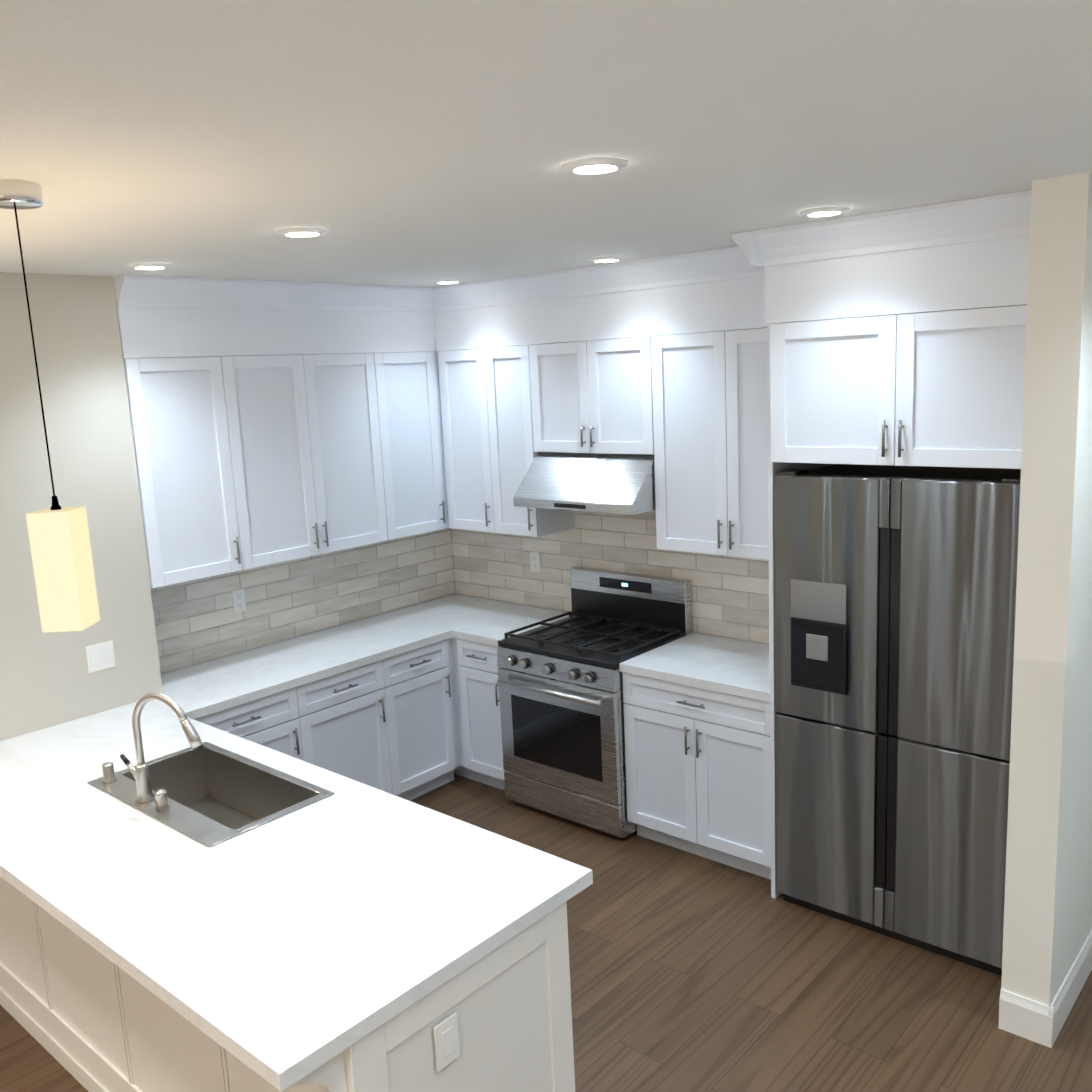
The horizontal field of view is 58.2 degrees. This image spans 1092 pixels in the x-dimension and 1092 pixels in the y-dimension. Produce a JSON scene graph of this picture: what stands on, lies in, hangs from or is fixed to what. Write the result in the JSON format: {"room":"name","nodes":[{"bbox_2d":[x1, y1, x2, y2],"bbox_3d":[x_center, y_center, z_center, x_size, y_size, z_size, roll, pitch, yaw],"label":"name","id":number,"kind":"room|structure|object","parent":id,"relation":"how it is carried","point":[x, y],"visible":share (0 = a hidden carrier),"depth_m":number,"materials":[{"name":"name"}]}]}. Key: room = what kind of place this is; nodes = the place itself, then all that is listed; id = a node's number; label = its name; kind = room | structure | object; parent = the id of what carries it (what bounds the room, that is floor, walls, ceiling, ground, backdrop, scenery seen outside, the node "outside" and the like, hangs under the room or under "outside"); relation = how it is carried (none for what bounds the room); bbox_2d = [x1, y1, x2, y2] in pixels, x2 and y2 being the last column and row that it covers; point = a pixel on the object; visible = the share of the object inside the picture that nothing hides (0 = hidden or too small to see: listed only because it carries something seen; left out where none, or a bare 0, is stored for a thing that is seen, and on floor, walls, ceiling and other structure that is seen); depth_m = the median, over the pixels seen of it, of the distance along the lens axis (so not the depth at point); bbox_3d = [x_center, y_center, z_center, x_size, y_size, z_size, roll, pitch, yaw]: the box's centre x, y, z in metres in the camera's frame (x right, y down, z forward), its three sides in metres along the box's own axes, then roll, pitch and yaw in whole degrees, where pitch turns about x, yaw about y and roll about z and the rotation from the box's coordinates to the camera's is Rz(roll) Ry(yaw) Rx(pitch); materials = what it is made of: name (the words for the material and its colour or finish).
{"room":"kitchen","nodes":[
{"label":"kitchen","id":0,"kind":"room"},
{"bbox_2d":[0,272,452,740],"bbox_3d":[-3.126,0.490,3.172,0.430,2.740,8.160,6,13,41],"label":"wall","id":1,"kind":"structure","parent":0,"point":[47,679],"depth_m":4.07,"materials":[{"name":"grey paint"}]},
{"bbox_2d":[85,640,115,672],"bbox_3d":[-1.918,0.477,4.227,0.008,0.118,0.118,6,13,41],"label":"light switch","id":2,"kind":"object","parent":1,"relation":"attached to","point":[100,656],"visible":1,"depth_m":4.22,"materials":[{"name":"white plastic"}]},
{"bbox_2d":[122,354,256,587],"bbox_3d":[-1.729,-0.361,4.578,0.318,1.010,0.517,6,13,41],"label":"upper cabinet","id":3,"kind":"object","parent":1,"relation":"attached to","point":[188,427],"depth_m":4.47,"materials":[{"name":"white wood"}]},
{"bbox_2d":[113,275,436,353],"bbox_3d":[-1.234,-1.155,5.054,0.314,0.339,2.126,6,13,41],"label":"soffit","id":4,"kind":"object","parent":1,"relation":"attached to","point":[157,314],"depth_m":4.67,"materials":[{"name":"white paint"}]},
{"bbox_2d":[151,528,454,673],"bbox_3d":[-1.293,0.226,5.392,0.006,0.508,2.100,6,13,41],"label":"tile backsplash","id":5,"kind":"structure","parent":1,"relation":"attached to","point":[197,621],"depth_m":5.32,"materials":[{"name":"beige tile"}]},
{"bbox_2d":[232,589,245,612],"bbox_3d":[-1.581,0.283,5.057,0.007,0.116,0.072,6,13,41],"label":"electrical outlet","id":6,"kind":"object","parent":5,"relation":"attached to","point":[238,600],"visible":1,"depth_m":5.05,"materials":[{"name":"white plastic"}]},
{"bbox_2d":[237,350,400,566],"bbox_3d":[-1.303,-0.466,5.056,0.318,1.010,1.019,6,13,41],"label":"upper cabinet","id":7,"kind":"object","parent":1,"relation":"attached to","point":[273,422],"depth_m":4.98,"materials":[{"name":"white wood"}]},
{"bbox_2d":[385,350,436,537],"bbox_3d":[-0.887,-0.569,5.523,0.318,1.010,0.485,6,13,41],"label":"upper cabinet","id":8,"kind":"object","parent":1,"relation":"attached to","point":[408,376],"depth_m":5.46,"materials":[{"name":"white wood"}]},
{"bbox_2d":[0,774,1091,1091],"bbox_3d":[-1.576,2.035,2.132,4.370,0.080,8.160,6,13,41],"label":"floor","id":9,"kind":"structure","parent":0,"point":[690,972],"depth_m":3.54,"materials":[{"name":"brown wood"}]},
{"bbox_2d":[0,976,7,1011],"bbox_3d":[-1.927,1.242,4.000,0.409,0.860,0.750,6,13,41],"label":"base cabinet","id":10,"kind":"object","parent":9,"relation":"on","point":[4,1003],"depth_m":3.68,"materials":[{"name":"white wood"}]},
{"bbox_2d":[0,876,43,1046],"bbox_3d":[-1.679,1.269,3.786,0.365,0.860,0.750,6,13,41],"label":"base cabinet","id":11,"kind":"object","parent":9,"relation":"on","point":[15,968],"depth_m":3.54,"materials":[{"name":"white wood"}]},
{"bbox_2d":[20,892,95,1091],"bbox_3d":[-1.428,1.295,3.568,0.540,0.860,0.750,6,13,41],"label":"base cabinet","id":12,"kind":"object","parent":9,"relation":"on","point":[51,946],"depth_m":3.30,"materials":[{"name":"white wood"}]},
{"bbox_2d":[72,932,151,1091],"bbox_3d":[-1.111,1.329,3.293,0.540,0.860,0.750,6,13,41],"label":"base cabinet","id":13,"kind":"object","parent":9,"relation":"on","point":[86,1015],"depth_m":3.03,"materials":[{"name":"white wood"}]},
{"bbox_2d":[136,981,243,1091],"bbox_3d":[-0.753,1.367,2.983,0.649,0.860,0.750,6,13,41],"label":"base cabinet","id":14,"kind":"object","parent":9,"relation":"on","point":[181,1057],"depth_m":2.73,"materials":[{"name":"white wood"}]},
{"bbox_2d":[194,683,317,765],"bbox_3d":[-1.448,1.112,4.607,0.317,0.860,0.646,6,13,41],"label":"base cabinet","id":15,"kind":"object","parent":9,"relation":"on","point":[283,722],"depth_m":4.57,"materials":[{"name":"white wood"}]},
{"bbox_2d":[0,594,769,1091],"bbox_3d":[-0.554,0.701,4.099,2.872,0.040,3.233,6,13,41],"label":"countertop","id":16,"kind":"structure","parent":15,"relation":"on","point":[284,952],"depth_m":2.79,"materials":[{"name":"stone"}]},
{"bbox_2d":[120,693,203,802],"bbox_3d":[-1.277,0.664,3.236,0.408,0.387,0.114,6,13,41],"label":"faucet","id":17,"kind":"object","parent":16,"relation":"on","point":[140,773],"visible":1,"depth_m":3.25,"materials":[{"name":"silver metal"}]},
{"bbox_2d":[88,742,333,846],"bbox_3d":[-1.162,0.934,3.401,0.814,0.210,0.464,6,13,41],"label":"sink","id":18,"kind":"object","parent":16,"relation":"in","point":[216,794],"visible":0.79,"depth_m":3.58,"materials":[{"name":"silver metal"}]},
{"bbox_2d":[102,762,167,808],"bbox_3d":[-1.410,0.814,3.352,0.407,0.066,0.047,6,13,41],"label":"soap dispensers","id":19,"kind":"object","parent":18,"relation":"on","point":[161,799],"visible":1,"depth_m":3.45,"materials":[{"name":"silver metal"}]},
{"bbox_2d":[310,656,405,798],"bbox_3d":[-1.105,1.027,4.992,0.317,0.860,0.638,6,13,41],"label":"base cabinet","id":20,"kind":"object","parent":9,"relation":"on","point":[358,723],"depth_m":4.96,"materials":[{"name":"white wood"}]},
{"bbox_2d":[240,902,574,1091],"bbox_3d":[-0.378,1.407,2.658,0.587,0.860,0.750,6,13,41],"label":"peninsula end panel","id":21,"kind":"object","parent":9,"relation":"on","point":[512,1006],"depth_m":2.47,"materials":[{"name":"white wood"}]},
{"bbox_2d":[434,1012,459,1071],"bbox_3d":[-0.235,1.182,2.338,0.008,0.116,0.072,6,13,41],"label":"light switch","id":22,"kind":"object","parent":21,"relation":"attached to","point":[446,1038],"visible":1,"depth_m":2.33,"materials":[{"name":"white plastic"}]},
{"bbox_2d":[394,638,461,800],"bbox_3d":[-0.787,0.948,5.349,0.317,0.860,0.568,6,13,41],"label":"base cabinet","id":23,"kind":"object","parent":9,"relation":"on","point":[413,724],"depth_m":5.30,"materials":[{"name":"white wood"}]},
{"bbox_2d":[454,638,473,779],"bbox_3d":[-0.491,0.846,5.846,0.717,0.860,0.622,6,13,41],"label":"base cabinet","id":24,"kind":"object","parent":9,"relation":"on","point":[459,650],"depth_m":5.42,"materials":[{"name":"white wood"}]},
{"bbox_2d":[462,640,504,789],"bbox_3d":[-0.133,0.884,5.535,0.353,0.860,0.622,6,13,41],"label":"base cabinet","id":25,"kind":"object","parent":9,"relation":"on","point":[482,686],"depth_m":5.31,"materials":[{"name":"white wood"}]},
{"bbox_2d":[497,566,691,838],"bbox_3d":[0.245,0.781,5.098,0.762,1.178,0.732,6,13,41],"label":"stove","id":26,"kind":"object","parent":9,"relation":"on","point":[560,682],"visible":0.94,"depth_m":4.94,"materials":[{"name":"silver metal"}]},
{"bbox_2d":[622,672,770,879],"bbox_3d":[0.879,0.992,4.657,0.795,0.860,0.622,6,13,41],"label":"base cabinet","id":27,"kind":"object","parent":9,"relation":"on","point":[697,760],"depth_m":4.42,"materials":[{"name":"white wood"}]},
{"bbox_2d":[731,190,1030,898],"bbox_3d":[1.434,0.149,3.875,1.099,2.739,0.784,6,13,41],"label":"surround","id":28,"kind":"object","parent":9,"relation":"on","point":[896,337],"visible":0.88,"depth_m":3.45,"materials":[{"name":"white wood"}]},
{"bbox_2d":[774,464,1020,975],"bbox_3d":[1.501,0.594,3.945,0.935,1.832,0.682,6,13,41],"label":"fridge","id":29,"kind":"object","parent":9,"relation":"on","point":[894,601],"visible":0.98,"depth_m":3.68,"materials":[{"name":"grey metal"}]},
{"bbox_2d":[0,0,1091,287],"bbox_3d":[-0.933,-0.665,0.965,6.430,0.100,8.160,6,13,41],"label":"ceiling","id":30,"kind":"structure","parent":0,"point":[408,142],"depth_m":1.94,"materials":[{"name":"white paint"}]},
{"bbox_2d":[0,179,99,632],"bbox_3d":[-1.199,-0.314,2.341,0.138,1.046,0.138,6,13,41],"label":"pendant light","id":31,"kind":"object","parent":30,"relation":"hanging from","point":[61,555],"visible":1,"depth_m":2.36,"materials":[{"name":"yellow glass"}]},
{"bbox_2d":[127,263,170,269],"bbox_3d":[-1.542,-1.087,3.817,0.160,0.012,0.160,6,13,41],"label":"recessed light","id":32,"kind":"object","parent":30,"relation":"in","point":[148,266],"visible":1,"depth_m":3.79,"materials":[{"name":"white plastic"}]},
{"bbox_2d":[276,227,327,236],"bbox_3d":[-0.781,-1.003,3.143,0.160,0.012,0.160,6,13,41],"label":"recessed light","id":33,"kind":"object","parent":30,"relation":"in","point":[302,232],"visible":1,"depth_m":3.11,"materials":[{"name":"white plastic"}]},
{"bbox_2d":[432,279,462,283],"bbox_3d":[-0.500,-1.347,5.002,0.160,0.012,0.160,6,13,41],"label":"recessed light","id":34,"kind":"object","parent":30,"relation":"in","point":[447,281],"visible":1,"depth_m":4.97,"materials":[{"name":"white plastic"}]},
{"bbox_2d":[562,157,628,173],"bbox_3d":[0.117,-0.902,2.338,0.160,0.012,0.160,6,13,41],"label":"recessed light","id":35,"kind":"object","parent":30,"relation":"in","point":[599,165],"visible":1,"depth_m":2.31,"materials":[{"name":"white plastic"}]},
{"bbox_2d":[589,256,624,261],"bbox_3d":[0.269,-1.265,4.336,0.160,0.012,0.160,6,13,41],"label":"recessed light","id":36,"kind":"object","parent":30,"relation":"in","point":[607,259],"visible":0.98,"depth_m":4.30,"materials":[{"name":"white"}]},
{"bbox_2d":[799,206,849,216],"bbox_3d":[0.918,-1.101,3.237,0.160,0.012,0.160,6,13,41],"label":"recessed light","id":37,"kind":"object","parent":30,"relation":"in","point":[824,211],"visible":1,"depth_m":3.21,"materials":[{"name":"white plastic"}]},
{"bbox_2d":[459,594,768,644],"bbox_3d":[0.851,-0.019,4.973,3.745,2.740,0.120,6,13,41],"label":"wall","id":38,"kind":"structure","parent":0,"point":[565,611],"depth_m":5.67,"materials":[{"name":"white paint"}]},
{"bbox_2d":[445,346,500,532],"bbox_3d":[-0.331,-0.608,5.597,0.454,1.010,0.318,6,13,41],"label":"upper cabinet","id":39,"kind":"object","parent":38,"relation":"attached to","point":[468,369],"depth_m":5.46,"materials":[{"name":"white wood"}]},
{"bbox_2d":[493,342,574,536],"bbox_3d":[-0.084,-0.582,5.383,0.440,1.010,0.318,6,13,41],"label":"upper cabinet","id":40,"kind":"object","parent":38,"relation":"attached to","point":[516,388],"depth_m":5.25,"materials":[{"name":"white wood"}]},
{"bbox_2d":[537,334,652,454],"bbox_3d":[0.314,-0.763,4.988,0.766,0.554,0.318,6,13,41],"label":"upper cabinet","id":41,"kind":"object","parent":38,"relation":"attached to","point":[597,393],"depth_m":4.84,"materials":[{"name":"white wood"}]},
{"bbox_2d":[513,452,655,514],"bbox_3d":[0.272,-0.342,4.991,0.758,0.265,0.491,6,13,41],"label":"range hood","id":42,"kind":"object","parent":41,"relation":"attached to","point":[608,483],"visible":0.82,"depth_m":4.83,"materials":[{"name":"silver metal"}]},
{"bbox_2d":[433,246,764,349],"bbox_3d":[0.332,-1.198,4.879,2.265,0.339,0.314,6,13,41],"label":"soffit","id":43,"kind":"object","parent":38,"relation":"attached to","point":[700,290],"depth_m":4.68,"materials":[{"name":"white paint"}]},
{"bbox_2d":[451,510,768,643],"bbox_3d":[0.371,-0.058,5.306,2.581,0.940,0.006,6,13,41],"label":"tile backsplash","id":44,"kind":"structure","parent":38,"relation":"attached to","point":[730,594],"depth_m":5.34,"materials":[{"name":"beige tile"}]},
{"bbox_2d":[530,552,539,571],"bbox_3d":[-0.065,0.093,5.719,0.072,0.116,0.007,6,13,41],"label":"electrical outlet","id":45,"kind":"object","parent":44,"relation":"attached to","point":[534,561],"visible":1,"depth_m":5.71,"materials":[{"name":"white plastic"}]},
{"bbox_2d":[649,324,768,559],"bbox_3d":[0.892,-0.478,4.537,0.858,1.010,0.318,6,13,41],"label":"upper cabinet","id":46,"kind":"object","parent":38,"relation":"attached to","point":[710,393],"depth_m":4.45,"materials":[{"name":"white wood"}]},
{"bbox_2d":[1001,172,1091,1005],"bbox_3d":[1.850,0.212,3.402,0.150,2.740,0.960,6,13,41],"label":"wall","id":47,"kind":"structure","parent":0,"point":[1047,928],"depth_m":3.05,"materials":[{"name":"white paint"}]},
{"bbox_2d":[1043,930,1091,1047],"bbox_3d":[1.959,1.501,3.559,0.014,0.140,0.945,6,13,41],"label":"baseboard","id":48,"kind":"structure","parent":47,"relation":"attached to","point":[1056,1014],"depth_m":3.35,"materials":[{"name":"white wood"}]}
]}

